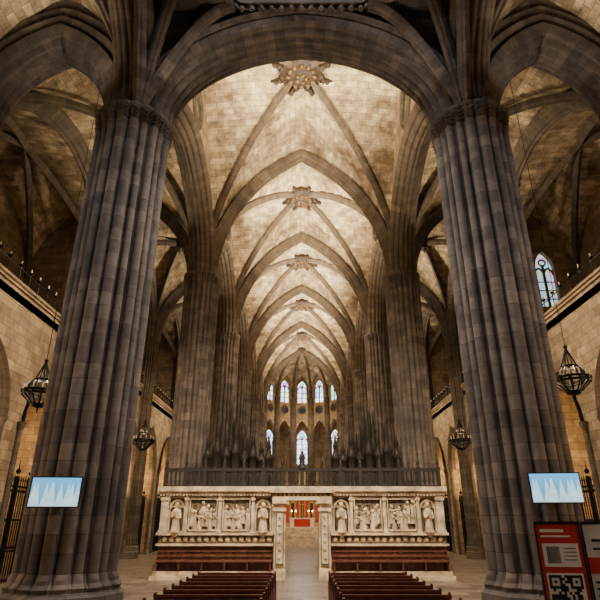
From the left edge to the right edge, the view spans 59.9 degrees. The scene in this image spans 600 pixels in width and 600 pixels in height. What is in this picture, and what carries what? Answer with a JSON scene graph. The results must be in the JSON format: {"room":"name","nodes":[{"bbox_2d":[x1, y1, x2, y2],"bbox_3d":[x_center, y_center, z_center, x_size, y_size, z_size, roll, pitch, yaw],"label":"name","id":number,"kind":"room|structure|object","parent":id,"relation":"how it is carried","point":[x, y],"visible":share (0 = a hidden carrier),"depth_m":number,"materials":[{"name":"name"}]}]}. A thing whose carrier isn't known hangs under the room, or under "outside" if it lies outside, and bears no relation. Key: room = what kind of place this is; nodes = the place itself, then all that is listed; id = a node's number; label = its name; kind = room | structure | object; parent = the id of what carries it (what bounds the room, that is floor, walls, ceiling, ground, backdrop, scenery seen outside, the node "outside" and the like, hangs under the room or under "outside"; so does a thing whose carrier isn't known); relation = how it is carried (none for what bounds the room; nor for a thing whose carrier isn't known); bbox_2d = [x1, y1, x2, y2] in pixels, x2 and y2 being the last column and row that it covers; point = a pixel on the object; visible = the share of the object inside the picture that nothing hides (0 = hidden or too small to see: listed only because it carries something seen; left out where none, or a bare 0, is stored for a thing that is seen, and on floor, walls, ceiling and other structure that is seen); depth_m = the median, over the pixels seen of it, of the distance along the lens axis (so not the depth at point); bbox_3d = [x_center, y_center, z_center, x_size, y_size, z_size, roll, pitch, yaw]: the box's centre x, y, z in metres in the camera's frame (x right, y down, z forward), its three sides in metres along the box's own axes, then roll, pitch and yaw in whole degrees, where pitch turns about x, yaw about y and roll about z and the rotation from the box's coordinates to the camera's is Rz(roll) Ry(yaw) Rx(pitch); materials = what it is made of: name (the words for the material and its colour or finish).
{"room":"church","nodes":[
{"label":"church","id":0,"kind":"room"},
{"bbox_2d":[0,0,113,42],"bbox_3d":[-12.206,-12.411,14.792,11.900,6.623,14.886,0,-23,0],"label":"vault","id":1,"kind":"object","parent":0,"point":[12,12],"visible":0.2,"depth_m":20.89,"materials":[{"name":"stone"}]},
{"bbox_2d":[0,179,174,573],"bbox_3d":[-15.502,7.273,40.089,5.890,23.000,77.300,0,-23,0],"label":"wall","id":2,"kind":"structure","parent":0,"point":[26,320],"depth_m":29.86,"materials":[{"name":"stone"}]},
{"bbox_2d":[0,241,172,408],"bbox_3d":[-12.820,8.506,47.376,0.220,1.000,60.195,0,-23,0],"label":"gallery railing","id":3,"kind":"object","parent":2,"relation":"on","point":[10,255],"visible":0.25,"depth_m":25.76,"materials":[{"name":"metal"}]},
{"bbox_2d":[0,0,188,340],"bbox_3d":[-9.620,1.147,50.349,8.700,8.728,63.420,0,-23,0],"label":"arches","id":4,"kind":"object","parent":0,"point":[65,35],"visible":0.38,"depth_m":21.14,"materials":[{"name":"stone"}]},
{"bbox_2d":[0,68,189,278],"bbox_3d":[-12.149,-6.691,28.333,11.900,6.623,14.886,0,-23,0],"label":"vault","id":5,"kind":"object","parent":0,"point":[45,137],"visible":0.38,"depth_m":30.07,"materials":[{"name":"stone"}]},
{"bbox_2d":[21,95,98,413],"bbox_3d":[-9.676,-3.476,22.352,1.360,16.600,1.339,0,-23,0],"label":"chandelier","id":6,"kind":"object","parent":5,"relation":"hanging from","point":[27,394],"visible":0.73,"depth_m":19.39,"materials":[{"name":"metal"}]},
{"bbox_2d":[146,215,188,335],"bbox_3d":[-12.101,-1.556,40.494,11.885,6.619,11.923,0,-23,0],"label":"vault","id":7,"kind":"object","parent":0,"point":[174,269],"visible":0.18,"depth_m":44.02,"materials":[{"name":"stone"}]},
{"bbox_2d":[133,227,167,451],"bbox_3d":[-9.624,1.724,34.919,1.360,16.600,1.339,0,-23,0],"label":"chandelier","id":8,"kind":"object","parent":7,"relation":"hanging from","point":[136,440],"visible":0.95,"depth_m":31.92,"materials":[{"name":"metal"}]},
{"bbox_2d":[171,240,182,252],"bbox_3d":[-9.609,-4.171,41.588,1.555,1.050,1.555,0,-23,0],"label":"boss","id":9,"kind":"object","parent":7,"relation":"attached to","point":[178,248],"visible":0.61,"depth_m":41.37,"materials":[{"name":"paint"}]},
{"bbox_2d":[159,295,183,371],"bbox_3d":[-12.056,2.997,51.272,11.885,6.619,11.923,0,-23,0],"label":"vault","id":10,"kind":"object","parent":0,"point":[171,330],"visible":0.16,"depth_m":54.22,"materials":[{"name":"stone"}]},
{"bbox_2d":[0,546,487,599],"bbox_3d":[0.167,19.460,39.001,38.000,0.300,99.000,0,-23,0],"label":"floor","id":11,"kind":"structure","parent":0,"point":[302,582],"depth_m":24.34,"materials":[{"name":"stone"}]},
{"bbox_2d":[0,461,30,583],"bbox_3d":[-13.246,10.539,25.013,0.260,5.250,5.507,0,-23,0],"label":"gate","id":12,"kind":"object","parent":11,"relation":"on","point":[15,486],"visible":0.25,"depth_m":23.97,"materials":[{"name":"metal"}]},
{"bbox_2d":[0,7,173,599],"bbox_3d":[-6.438,-3.075,18.804,3.427,25.500,3.427,0,-23,0],"label":"pillar","id":13,"kind":"structure","parent":11,"relation":"on","point":[88,417],"depth_m":15.59,"materials":[{"name":"stone"}]},
{"bbox_2d":[26,476,83,507],"bbox_3d":[-6.348,5.046,13.662,1.280,0.763,0.509,2,-23,-5],"label":"monitor","id":14,"kind":"object","parent":13,"relation":"attached to","point":[45,491],"visible":1,"depth_m":13.45,"materials":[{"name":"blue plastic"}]},
{"bbox_2d":[107,0,154,100],"bbox_3d":[-6.466,-14.735,15.750,1.700,10.496,14.700,0,-23,0],"label":"bay","id":15,"kind":"object","parent":13,"relation":"on","point":[121,12],"visible":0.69,"depth_m":19.59,"materials":[{"name":"stone"}]},
{"bbox_2d":[119,335,159,558],"bbox_3d":[-12.837,11.094,41.504,1.862,17.060,1.862,-3,-23,8],"label":"pillar","id":16,"kind":"structure","parent":11,"relation":"on","point":[131,551],"depth_m":40.87,"materials":[{"name":"stone"}]},
{"bbox_2d":[137,486,145,554],"bbox_3d":[-13.176,17.660,41.870,0.260,5.250,4.007,0,-23,0],"label":"gate","id":17,"kind":"object","parent":11,"relation":"on","point":[143,496],"visible":0.25,"depth_m":43.22,"materials":[{"name":"metal"}]},
{"bbox_2d":[152,494,161,551],"bbox_3d":[-13.153,19.936,47.259,0.260,5.250,4.007,0,-23,0],"label":"gate","id":18,"kind":"object","parent":11,"relation":"on","point":[158,505],"visible":0.38,"depth_m":47.83,"materials":[{"name":"metal"}]},
{"bbox_2d":[170,371,175,409],"bbox_3d":[-12.792,15.647,52.281,1.862,17.060,1.862,11,-25,-25],"label":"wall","id":19,"kind":"structure","parent":11,"relation":"on","point":[174,373],"depth_m":54.44,"materials":[{"name":"stone"}]},
{"bbox_2d":[152,269,220,570],"bbox_3d":[-6.382,6.440,30.742,2.732,17.260,2.732,0,-23,0],"label":"pillar","id":20,"kind":"structure","parent":11,"relation":"on","point":[190,425],"depth_m":30.78,"materials":[{"name":"stone"}]},
{"bbox_2d":[172,91,214,271],"bbox_3d":[-6.410,-9.015,29.291,1.700,10.496,14.700,0,-23,0],"label":"arch","id":21,"kind":"object","parent":20,"relation":"on","point":[190,135],"visible":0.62,"depth_m":31.80,"materials":[{"name":"stone"}]},
{"bbox_2d":[153,592,264,599],"bbox_3d":[-2.243,7.739,12.861,2.760,0.950,0.900,0,-23,0],"label":"pew","id":22,"kind":"object","parent":11,"relation":"on","point":[156,596],"visible":1,"depth_m":12.87,"materials":[{"name":"brown wood"}]},
{"bbox_2d":[163,587,267,599],"bbox_3d":[-2.239,8.121,13.764,2.760,0.950,0.900,0,-23,0],"label":"pew","id":23,"kind":"object","parent":11,"relation":"on","point":[165,591],"visible":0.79,"depth_m":13.77,"materials":[{"name":"brown wood"}]},
{"bbox_2d":[171,583,269,599],"bbox_3d":[-2.235,8.502,14.666,2.760,0.950,0.900,0,-23,0],"label":"pew","id":24,"kind":"object","parent":11,"relation":"on","point":[174,586],"visible":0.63,"depth_m":14.67,"materials":[{"name":"brown wood"}]},
{"bbox_2d":[209,331,239,467],"bbox_3d":[-6.337,10.993,41.520,2.732,17.260,2.732,0,-23,0],"label":"pillar","id":25,"kind":"structure","parent":11,"relation":"on","point":[225,369],"depth_m":42.41,"materials":[{"name":"stone"}]},
{"bbox_2d":[216,229,235,332],"bbox_3d":[-6.359,-3.883,41.453,1.700,10.486,11.700,0,-23,0],"label":"bay","id":26,"kind":"object","parent":25,"relation":"on","point":[226,309],"visible":0.37,"depth_m":43.88,"materials":[{"name":"stone"}]},
{"bbox_2d":[179,580,271,599],"bbox_3d":[-2.232,8.883,15.569,2.760,0.950,0.900,0,-23,0],"label":"pew","id":27,"kind":"object","parent":11,"relation":"on","point":[181,582],"visible":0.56,"depth_m":15.57,"materials":[{"name":"brown wood"}]},
{"bbox_2d":[186,576,273,599],"bbox_3d":[-2.228,9.265,16.472,2.760,0.950,0.900,0,-23,0],"label":"pew","id":28,"kind":"object","parent":11,"relation":"on","point":[187,577],"visible":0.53,"depth_m":16.47,"materials":[{"name":"brown wood"}]},
{"bbox_2d":[192,573,274,599],"bbox_3d":[-2.224,9.646,17.375,2.760,0.950,0.900,0,-23,0],"label":"pew","id":29,"kind":"object","parent":11,"relation":"on","point":[193,575],"visible":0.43,"depth_m":17.38,"materials":[{"name":"brown wood"}]},
{"bbox_2d":[197,571,276,599],"bbox_3d":[-2.220,10.027,18.277,2.760,0.950,0.900,0,-23,0],"label":"pew","id":30,"kind":"object","parent":11,"relation":"on","point":[199,572],"visible":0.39,"depth_m":18.27,"materials":[{"name":"brown wood"}]},
{"bbox_2d":[220,408,257,472],"bbox_3d":[-4.135,14.765,40.351,1.300,9.400,21.304,0,-23,0],"label":"choir stalls","id":31,"kind":"object","parent":11,"relation":"on","point":[241,439],"visible":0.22,"depth_m":35.57,"materials":[{"name":"brown wood"}]},
{"bbox_2d":[235,368,251,441],"bbox_3d":[-6.292,15.545,52.297,2.732,17.260,2.732,0,-23,0],"label":"pillar","id":32,"kind":"structure","parent":11,"relation":"on","point":[243,396],"depth_m":53.67,"materials":[{"name":"stone"}]},
{"bbox_2d":[238,301,248,369],"bbox_3d":[-6.314,0.670,52.230,1.700,10.486,11.700,0,-23,0],"label":"bay","id":33,"kind":"object","parent":32,"relation":"on","point":[243,355],"visible":0.2,"depth_m":54.72,"materials":[{"name":"stone"}]},
{"bbox_2d":[249,394,259,457],"bbox_3d":[-6.247,20.137,63.167,2.732,17.260,2.732,0,-23,0],"label":"pillar","id":34,"kind":"structure","parent":11,"relation":"on","point":[255,398],"depth_m":64.72,"materials":[{"name":"stone"}]},
{"bbox_2d":[250,344,257,394],"bbox_3d":[-6.269,5.242,63.054,1.700,10.486,11.800,0,-23,0],"label":"bay","id":35,"kind":"object","parent":34,"relation":"on","point":[254,381],"visible":0.2,"depth_m":65.69,"materials":[{"name":"stone"}]},
{"bbox_2d":[258,412,265,456],"bbox_3d":[-6.200,24.806,74.221,2.732,17.260,2.732,0,-23,0],"label":"pillar","id":36,"kind":"structure","parent":11,"relation":"on","point":[262,415],"depth_m":75.93,"materials":[{"name":"stone"}]},
{"bbox_2d":[265,396,267,454],"bbox_3d":[-5.546,24.272,77.506,1.490,20.800,1.490,0,-23,0],"label":"pillar","id":37,"kind":"structure","parent":11,"relation":"on","point":[266,405],"depth_m":79.28,"materials":[{"name":"stone"}]},
{"bbox_2d":[272,396,279,484],"bbox_3d":[-3.734,25.150,79.583,1.490,20.800,1.490,0,-23,0],"label":"pillar","id":38,"kind":"structure","parent":11,"relation":"on","point":[275,442],"depth_m":80.47,"materials":[{"name":"stone"}]},
{"bbox_2d":[289,398,296,503],"bbox_3d":[-1.122,25.634,80.730,1.490,20.800,1.490,0,-23,0],"label":"pillar","id":39,"kind":"structure","parent":11,"relation":"on","point":[292,443],"depth_m":81.62,"materials":[{"name":"stone"}]},
{"bbox_2d":[149,418,455,579],"bbox_3d":[0.109,9.816,26.706,14.400,7.900,1.942,0,-23,0],"label":"screen","id":40,"kind":"object","parent":11,"relation":"on","point":[234,521],"visible":1,"depth_m":25.71,"materials":[{"name":"marble"}]},
{"bbox_2d":[286,527,318,545],"bbox_3d":[0.265,28.415,62.900,8.800,1.800,14.000,0,-23,0],"label":"steps","id":41,"kind":"structure","parent":11,"relation":"on","point":[290,531],"depth_m":58.50,"materials":[{"name":"beige stone"}]},
{"bbox_2d":[286,501,317,526],"bbox_3d":[0.281,26.974,67.905,4.800,4.750,0.700,0,-23,0],"label":"altarpiece","id":42,"kind":"object","parent":41,"relation":"on","point":[298,506],"visible":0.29,"depth_m":67.65,"materials":[{"name":"red fabric"}]},
{"bbox_2d":[289,510,315,526],"bbox_3d":[0.271,27.271,65.012,3.300,1.952,1.200,0,-23,0],"label":"altar","id":43,"kind":"object","parent":41,"relation":"on","point":[294,522],"visible":0.99,"depth_m":64.38,"materials":[{"name":"stone"}]},
{"bbox_2d":[286,536,318,547],"bbox_3d":[0.223,24.457,52.631,6.600,1.100,0.200,0,-23,0],"label":"altar rail","id":44,"kind":"object","parent":11,"relation":"on","point":[288,537],"visible":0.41,"depth_m":52.62,"materials":[{"name":"beige stone"}]},
{"bbox_2d":[307,398,314,517],"bbox_3d":[1.770,25.630,80.720,1.490,20.800,1.490,0,-23,0],"label":"pillar","id":45,"kind":"structure","parent":11,"relation":"on","point":[310,443],"depth_m":81.64,"materials":[{"name":"stone"}]},
{"bbox_2d":[324,396,331,484],"bbox_3d":[4.372,25.138,79.554,1.490,20.800,1.490,0,-23,0],"label":"pillar","id":46,"kind":"structure","parent":11,"relation":"on","point":[327,442],"depth_m":80.39,"materials":[{"name":"stone"}]},
{"bbox_2d":[336,396,338,454],"bbox_3d":[6.167,24.255,77.464,1.490,20.800,1.490,0,-23,0],"label":"pillar","id":47,"kind":"structure","parent":11,"relation":"on","point":[337,405],"depth_m":79.30,"materials":[{"name":"stone"}]},
{"bbox_2d":[338,412,345,456],"bbox_3d":[6.800,24.787,74.175,2.732,17.260,2.732,0,-23,0],"label":"pillar","id":48,"kind":"structure","parent":11,"relation":"on","point":[341,415],"depth_m":75.89,"materials":[{"name":"stone"}]},
{"bbox_2d":[344,393,354,458],"bbox_3d":[6.753,20.117,63.121,2.732,17.260,2.732,0,-23,0],"label":"pillar","id":49,"kind":"structure","parent":11,"relation":"on","point":[348,398],"depth_m":64.68,"materials":[{"name":"stone"}]},
{"bbox_2d":[352,368,368,443],"bbox_3d":[6.708,15.526,52.251,2.732,17.260,2.732,0,-23,0],"label":"pillar","id":50,"kind":"structure","parent":11,"relation":"on","point":[359,376],"depth_m":53.62,"materials":[{"name":"stone"}]},
{"bbox_2d":[347,411,383,472],"bbox_3d":[4.465,14.752,40.321,1.300,9.400,21.304,0,-23,0],"label":"choir stalls","id":51,"kind":"object","parent":11,"relation":"on","point":[371,429],"visible":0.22,"depth_m":35.61,"materials":[{"name":"brown wood"}]},
{"bbox_2d":[328,571,406,599],"bbox_3d":[2.380,10.021,18.261,2.760,0.950,0.900,0,-23,0],"label":"pew","id":52,"kind":"object","parent":11,"relation":"on","point":[329,572],"visible":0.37,"depth_m":18.26,"materials":[{"name":"brown wood"}]},
{"bbox_2d":[329,574,412,599],"bbox_3d":[2.376,9.639,17.358,2.760,0.950,0.900,0,-23,0],"label":"pew","id":53,"kind":"object","parent":11,"relation":"on","point":[410,575],"visible":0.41,"depth_m":17.36,"materials":[{"name":"brown wood"}]},
{"bbox_2d":[331,576,418,599],"bbox_3d":[2.372,9.258,16.456,2.760,0.950,0.900,0,-23,0],"label":"pew","id":54,"kind":"object","parent":11,"relation":"on","point":[416,579],"visible":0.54,"depth_m":16.46,"materials":[{"name":"brown wood"}]},
{"bbox_2d":[363,331,394,472],"bbox_3d":[6.663,10.973,41.474,2.732,17.260,2.732,0,-23,0],"label":"pillar","id":55,"kind":"structure","parent":11,"relation":"on","point":[378,369],"depth_m":42.35,"materials":[{"name":"stone"}]},
{"bbox_2d":[368,228,387,332],"bbox_3d":[6.641,-3.902,41.407,1.700,10.486,11.700,0,-23,0],"label":"bay","id":56,"kind":"object","parent":55,"relation":"on","point":[377,312],"visible":0.44,"depth_m":43.84,"materials":[{"name":"stone"}]},
{"bbox_2d":[332,580,425,599],"bbox_3d":[2.368,8.877,15.553,2.760,0.950,0.900,0,-23,0],"label":"pew","id":57,"kind":"object","parent":11,"relation":"on","point":[334,582],"visible":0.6,"depth_m":15.55,"materials":[{"name":"brown wood"}]},
{"bbox_2d":[334,583,432,599],"bbox_3d":[2.365,8.495,14.650,2.760,0.950,0.900,0,-23,0],"label":"pew","id":58,"kind":"object","parent":11,"relation":"on","point":[341,587],"visible":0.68,"depth_m":14.66,"materials":[{"name":"brown wood"}]},
{"bbox_2d":[337,587,441,599],"bbox_3d":[2.361,8.114,13.747,2.760,0.950,0.900,0,-23,0],"label":"pew","id":59,"kind":"object","parent":11,"relation":"on","point":[439,591],"visible":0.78,"depth_m":13.75,"materials":[{"name":"brown wood"}]},
{"bbox_2d":[339,592,451,599],"bbox_3d":[2.357,7.732,12.845,2.760,0.950,0.900,0,-23,0],"label":"pew","id":60,"kind":"object","parent":11,"relation":"on","point":[448,596],"visible":1,"depth_m":12.85,"materials":[{"name":"brown wood"}]},
{"bbox_2d":[383,269,452,571],"bbox_3d":[6.618,6.420,30.696,2.732,17.260,2.732,0,-23,0],"label":"pillar","id":61,"kind":"structure","parent":11,"relation":"on","point":[413,422],"depth_m":30.73,"materials":[{"name":"stone"}]},
{"bbox_2d":[389,90,430,271],"bbox_3d":[6.590,-9.034,29.245,1.700,10.496,14.700,0,-23,0],"label":"arch","id":62,"kind":"object","parent":61,"relation":"on","point":[412,137],"visible":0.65,"depth_m":31.72,"materials":[{"name":"stone"}]},
{"bbox_2d":[428,371,433,409],"bbox_3d":[13.208,15.608,52.189,1.862,17.060,1.862,11,-25,-25],"label":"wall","id":63,"kind":"structure","parent":11,"relation":"on","point":[429,372],"depth_m":54.29,"materials":[{"name":"stone"}]},
{"bbox_2d":[443,492,452,551],"bbox_3d":[13.547,19.896,47.165,0.260,5.250,4.007,0,-23,0],"label":"gate","id":64,"kind":"object","parent":11,"relation":"on","point":[445,501],"visible":0.3,"depth_m":47.77,"materials":[{"name":"metal"}]},
{"bbox_2d":[459,488,466,554],"bbox_3d":[13.524,17.620,41.776,0.260,5.250,4.007,0,-23,0],"label":"gate","id":65,"kind":"object","parent":11,"relation":"on","point":[460,492],"visible":0.19,"depth_m":43.09,"materials":[{"name":"metal"}]},
{"bbox_2d":[444,335,485,559],"bbox_3d":[13.163,11.056,41.412,1.862,17.060,1.862,3,-23,-7],"label":"pillar","id":66,"kind":"structure","parent":11,"relation":"on","point":[473,549],"depth_m":40.80,"materials":[{"name":"stone"}]},
{"bbox_2d":[429,6,583,599],"bbox_3d":[6.562,-3.095,18.758,3.427,25.500,3.427,0,-23,0],"label":"pillar","id":67,"kind":"structure","parent":11,"relation":"on","point":[517,422],"depth_m":15.84,"materials":[{"name":"stone"}]},
{"bbox_2d":[449,0,495,99],"bbox_3d":[6.534,-14.754,15.704,1.700,10.496,14.700,0,-23,0],"label":"bay","id":68,"kind":"object","parent":67,"relation":"on","point":[481,11],"visible":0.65,"depth_m":19.54,"materials":[{"name":"stone"}]},
{"bbox_2d":[527,472,585,503],"bbox_3d":[6.637,4.934,13.654,1.280,0.763,0.509,-3,-23,8],"label":"monitor","id":69,"kind":"object","parent":67,"relation":"attached to","point":[544,487],"visible":1,"depth_m":13.44,"materials":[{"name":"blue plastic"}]},
{"bbox_2d":[532,521,593,599],"bbox_3d":[4.589,5.169,8.870,0.800,2.580,0.400,-3,-23,8],"label":"banner","id":70,"kind":"object","parent":11,"relation":"on","point":[564,573],"visible":1,"depth_m":9.10,"materials":[{"name":"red plastic"}]},
{"bbox_2d":[574,459,599,520],"bbox_3d":[13.454,10.499,24.918,0.260,5.250,5.507,0,-23,0],"label":"gate","id":71,"kind":"object","parent":11,"relation":"on","point":[590,491],"visible":0.12,"depth_m":24.18,"materials":[{"name":"metal"}]},
{"bbox_2d":[579,521,599,599],"bbox_3d":[5.389,5.129,8.775,0.800,2.580,0.400,-6,-24,13],"label":"banner","id":72,"kind":"object","parent":11,"relation":"on","point":[590,530],"visible":0.98,"depth_m":9.13,"materials":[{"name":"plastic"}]},
{"bbox_2d":[259,374,263,411],"bbox_3d":[-6.223,9.873,74.016,1.700,10.487,12.000,0,-23,0],"label":"bay","id":73,"kind":"object","parent":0,"point":[261,387],"visible":0.09,"depth_m":76.84,"materials":[{"name":"stone"}]},
{"bbox_2d":[159,10,443,57],"bbox_3d":[0.062,-11.744,22.438,13.000,11.100,1.700,0,-23,0],"label":"wall","id":74,"kind":"structure","parent":0,"point":[421,21],"depth_m":21.32,"materials":[{"name":"stone"}]},
{"bbox_2d":[203,61,399,231],"bbox_3d":[0.090,-9.152,29.322,13.345,10.519,15.005,0,-23,0],"label":"vault","id":75,"kind":"object","parent":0,"point":[349,122],"visible":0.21,"depth_m":33.74,"materials":[{"name":"stone"}]},
{"bbox_2d":[270,60,332,96],"bbox_3d":[0.090,-13.421,31.125,3.865,1.050,3.865,0,-23,0],"label":"boss","id":76,"kind":"object","parent":75,"relation":"attached to","point":[301,75],"visible":0.79,"depth_m":30.95,"materials":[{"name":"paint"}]},
{"bbox_2d":[238,242,364,339],"bbox_3d":[0.186,0.536,52.260,13.308,10.517,12.042,0,-23,0],"label":"vault","id":77,"kind":"object","parent":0,"point":[325,279],"visible":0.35,"depth_m":55.95,"materials":[{"name":"stone"}]},
{"bbox_2d":[286,254,317,270],"bbox_3d":[0.186,-3.732,54.063,3.711,1.050,3.711,0,-23,0],"label":"boss","id":78,"kind":"object","parent":77,"relation":"attached to","point":[301,263],"visible":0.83,"depth_m":53.60,"materials":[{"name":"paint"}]},
{"bbox_2d":[149,6,453,126],"bbox_3d":[0.062,-9.087,21.234,12.500,5.332,2.250,0,-23,0],"label":"arch","id":79,"kind":"object","parent":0,"point":[383,55],"depth_m":21.11,"materials":[{"name":"stone"}]},
{"bbox_2d":[215,150,388,411],"bbox_3d":[0.209,3.192,57.706,12.500,10.072,48.200,0,-23,0],"label":"arches","id":80,"kind":"object","parent":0,"point":[222,231],"visible":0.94,"depth_m":46.46,"materials":[{"name":"stone"}]},
{"bbox_2d":[267,375,336,517],"bbox_3d":[0.325,23.841,81.753,26.975,24.900,13.174,0,-23,0],"label":"wall","id":81,"kind":"structure","parent":0,"point":[301,418],"depth_m":85.02,"materials":[{"name":"beige stone"}]},
{"bbox_2d":[267,430,272,454],"bbox_3d":[-5.242,24.430,87.003,1.674,5.500,0.944,0,-23,0],"label":"window","id":82,"kind":"structure","parent":81,"relation":"in","point":[269,433],"depth_m":87.71,"materials":[{"name":"grey glass"}]},
{"bbox_2d":[281,381,288,401],"bbox_3d":[-2.514,14.881,84.827,1.403,3.600,0.814,0,-23,0],"label":"window","id":83,"kind":"structure","parent":81,"relation":"in","point":[284,387],"depth_m":84.80,"materials":[{"name":"grey glass"}]},
{"bbox_2d":[297,431,306,463],"bbox_3d":[0.349,24.916,88.152,1.841,5.500,0.247,0,-23,0],"label":"window","id":84,"kind":"structure","parent":81,"relation":"in","point":[302,438],"depth_m":88.27,"materials":[{"name":"grey glass"}]},
{"bbox_2d":[298,382,305,402],"bbox_3d":[0.325,15.127,85.408,1.541,3.600,0.247,0,-23,0],"label":"window","id":85,"kind":"structure","parent":81,"relation":"in","point":[301,387],"depth_m":85.35,"materials":[{"name":"grey glass"}]},
{"bbox_2d":[315,381,322,401],"bbox_3d":[3.159,14.871,84.803,1.403,3.600,0.822,0,-23,0],"label":"window","id":86,"kind":"structure","parent":81,"relation":"in","point":[319,387],"depth_m":84.78,"materials":[{"name":"grey glass"}]},
{"bbox_2d":[331,430,336,454],"bbox_3d":[5.930,24.412,86.960,1.673,5.500,0.952,0,-23,0],"label":"window","id":87,"kind":"structure","parent":81,"relation":"in","point":[334,434],"depth_m":87.67,"materials":[{"name":"grey glass"}]},
{"bbox_2d":[215,162,388,299],"bbox_3d":[0.141,-4.016,41.482,13.308,10.517,12.042,0,-23,0],"label":"vault","id":88,"kind":"object","parent":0,"point":[264,223],"visible":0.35,"depth_m":44.89,"materials":[{"name":"stone"}]},
{"bbox_2d":[282,185,320,210],"bbox_3d":[0.141,-8.285,43.285,3.711,1.050,3.711,0,-23,0],"label":"boss","id":89,"kind":"object","parent":88,"relation":"attached to","point":[301,199],"visible":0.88,"depth_m":42.91,"materials":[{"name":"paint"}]},
{"bbox_2d":[260,328,343,389],"bbox_3d":[0.277,9.739,74.046,13.312,10.517,12.338,0,-23,0],"label":"vault","id":90,"kind":"object","parent":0,"point":[313,345],"visible":0.38,"depth_m":78.03,"materials":[{"name":"stone"}]},
{"bbox_2d":[293,331,309,340],"bbox_3d":[0.277,5.471,75.849,3.711,1.050,3.711,0,-23,0],"label":"boss","id":91,"kind":"object","parent":90,"relation":"attached to","point":[301,335],"visible":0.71,"depth_m":75.10,"materials":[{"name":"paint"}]},
{"bbox_2d":[132,0,471,104],"bbox_3d":[0.032,-13.620,14.736,13.400,8.239,14.350,0,-23,0],"label":"arch","id":92,"kind":"object","parent":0,"point":[456,81],"visible":0.98,"depth_m":19.97,"materials":[{"name":"stone"}]},
{"bbox_2d":[266,354,337,396],"bbox_3d":[0.311,11.756,83.050,13.000,6.226,6.618,0,-23,0],"label":"vault","id":93,"kind":"object","parent":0,"point":[301,365],"visible":0.52,"depth_m":84.37,"materials":[{"name":"stone"}]},
{"bbox_2d":[251,293,353,368],"bbox_3d":[0.231,5.109,63.084,13.309,10.517,12.141,0,-23,0],"label":"vault","id":94,"kind":"object","parent":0,"point":[284,318],"visible":0.38,"depth_m":66.94,"materials":[{"name":"stone"}]},
{"bbox_2d":[289,299,314,311],"bbox_3d":[0.231,0.840,64.887,3.711,1.050,3.711,0,-23,0],"label":"boss","id":95,"kind":"object","parent":94,"relation":"attached to","point":[301,304],"visible":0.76,"depth_m":64.28,"materials":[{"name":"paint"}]},
{"bbox_2d":[340,374,344,411],"bbox_3d":[6.776,9.854,73.970,1.700,10.487,12.000,0,-23,0],"label":"bay","id":96,"kind":"object","parent":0,"point":[342,387],"visible":0.09,"depth_m":76.79,"materials":[{"name":"stone"}]},
{"bbox_2d":[346,345,353,394],"bbox_3d":[6.731,5.223,63.008,1.700,10.486,11.800,0,-23,0],"label":"bay","id":97,"kind":"object","parent":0,"point":[349,368],"visible":0.09,"depth_m":65.66,"materials":[{"name":"stone"}]},
{"bbox_2d":[355,301,365,369],"bbox_3d":[6.686,0.650,52.184,1.700,10.486,11.700,0,-23,0],"label":"bay","id":98,"kind":"object","parent":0,"point":[360,357],"visible":0.22,"depth_m":54.68,"materials":[{"name":"stone"}]},
{"bbox_2d":[420,295,441,370],"bbox_3d":[12.427,2.960,51.185,11.885,6.619,11.923,0,-23,0],"label":"vault","id":99,"kind":"object","parent":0,"point":[431,326],"visible":0.16,"depth_m":54.12,"materials":[{"name":"stone"}]},
{"bbox_2d":[415,214,457,335],"bbox_3d":[12.382,-1.593,40.407,11.885,6.619,11.923,0,-23,0],"label":"vault","id":100,"kind":"object","parent":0,"point":[429,269],"visible":0.23,"depth_m":43.93,"materials":[{"name":"stone"}]},
{"bbox_2d":[421,239,432,252],"bbox_3d":[9.891,-4.200,41.519,1.555,1.050,1.555,0,-23,0],"label":"boss","id":101,"kind":"object","parent":100,"relation":"attached to","point":[425,247],"visible":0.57,"depth_m":41.27,"materials":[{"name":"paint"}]},
{"bbox_2d":[436,228,471,453],"bbox_3d":[9.876,1.694,34.850,1.360,16.600,1.339,0,-23,0],"label":"chandelier","id":102,"kind":"object","parent":100,"relation":"hanging from","point":[453,440],"visible":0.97,"depth_m":31.84,"materials":[{"name":"metal"}]},
{"bbox_2d":[414,67,599,275],"bbox_3d":[12.329,-6.727,28.247,11.900,6.623,14.886,0,-23,0],"label":"vault","id":103,"kind":"object","parent":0,"point":[560,131],"visible":0.35,"depth_m":29.98,"materials":[{"name":"stone"}]},
{"bbox_2d":[510,82,591,399],"bbox_3d":[9.821,-4.054,21.755,1.360,16.600,1.339,0,-23,0],"label":"chandelier","id":104,"kind":"object","parent":103,"relation":"hanging from","point":[563,385],"visible":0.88,"depth_m":18.74,"materials":[{"name":"metal"}]},
{"bbox_2d":[415,0,599,339],"bbox_3d":[9.980,1.117,50.280,8.700,8.728,63.420,0,-23,0],"label":"arches","id":105,"kind":"object","parent":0,"point":[541,35],"visible":0.33,"depth_m":21.09,"materials":[{"name":"stone"}]},
{"bbox_2d":[429,185,599,559],"bbox_3d":[15.807,7.226,39.979,5.890,23.000,77.300,0,-23,0],"label":"wall","id":106,"kind":"structure","parent":0,"point":[579,307],"depth_m":31.49,"materials":[{"name":"stone"}]},
{"bbox_2d":[431,253,599,406],"bbox_3d":[13.180,8.467,47.284,0.220,1.000,60.195,0,-23,0],"label":"gallery railing","id":107,"kind":"object","parent":106,"relation":"on","point":[590,257],"visible":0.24,"depth_m":26.21,"materials":[{"name":"metal"}]},
{"bbox_2d":[535,254,557,305],"bbox_3d":[15.918,-1.277,33.855,1.338,3.900,0.199,0,-23,0],"label":"window","id":108,"kind":"structure","parent":106,"relation":"in","point":[541,265],"depth_m":33.90,"materials":[{"name":"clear glass"}]},
{"bbox_2d":[490,0,599,40],"bbox_3d":[12.273,-12.447,14.706,11.900,6.623,14.886,0,-23,0],"label":"vault","id":109,"kind":"object","parent":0,"point":[587,10],"visible":0.18,"depth_m":20.86,"materials":[{"name":"stone"}]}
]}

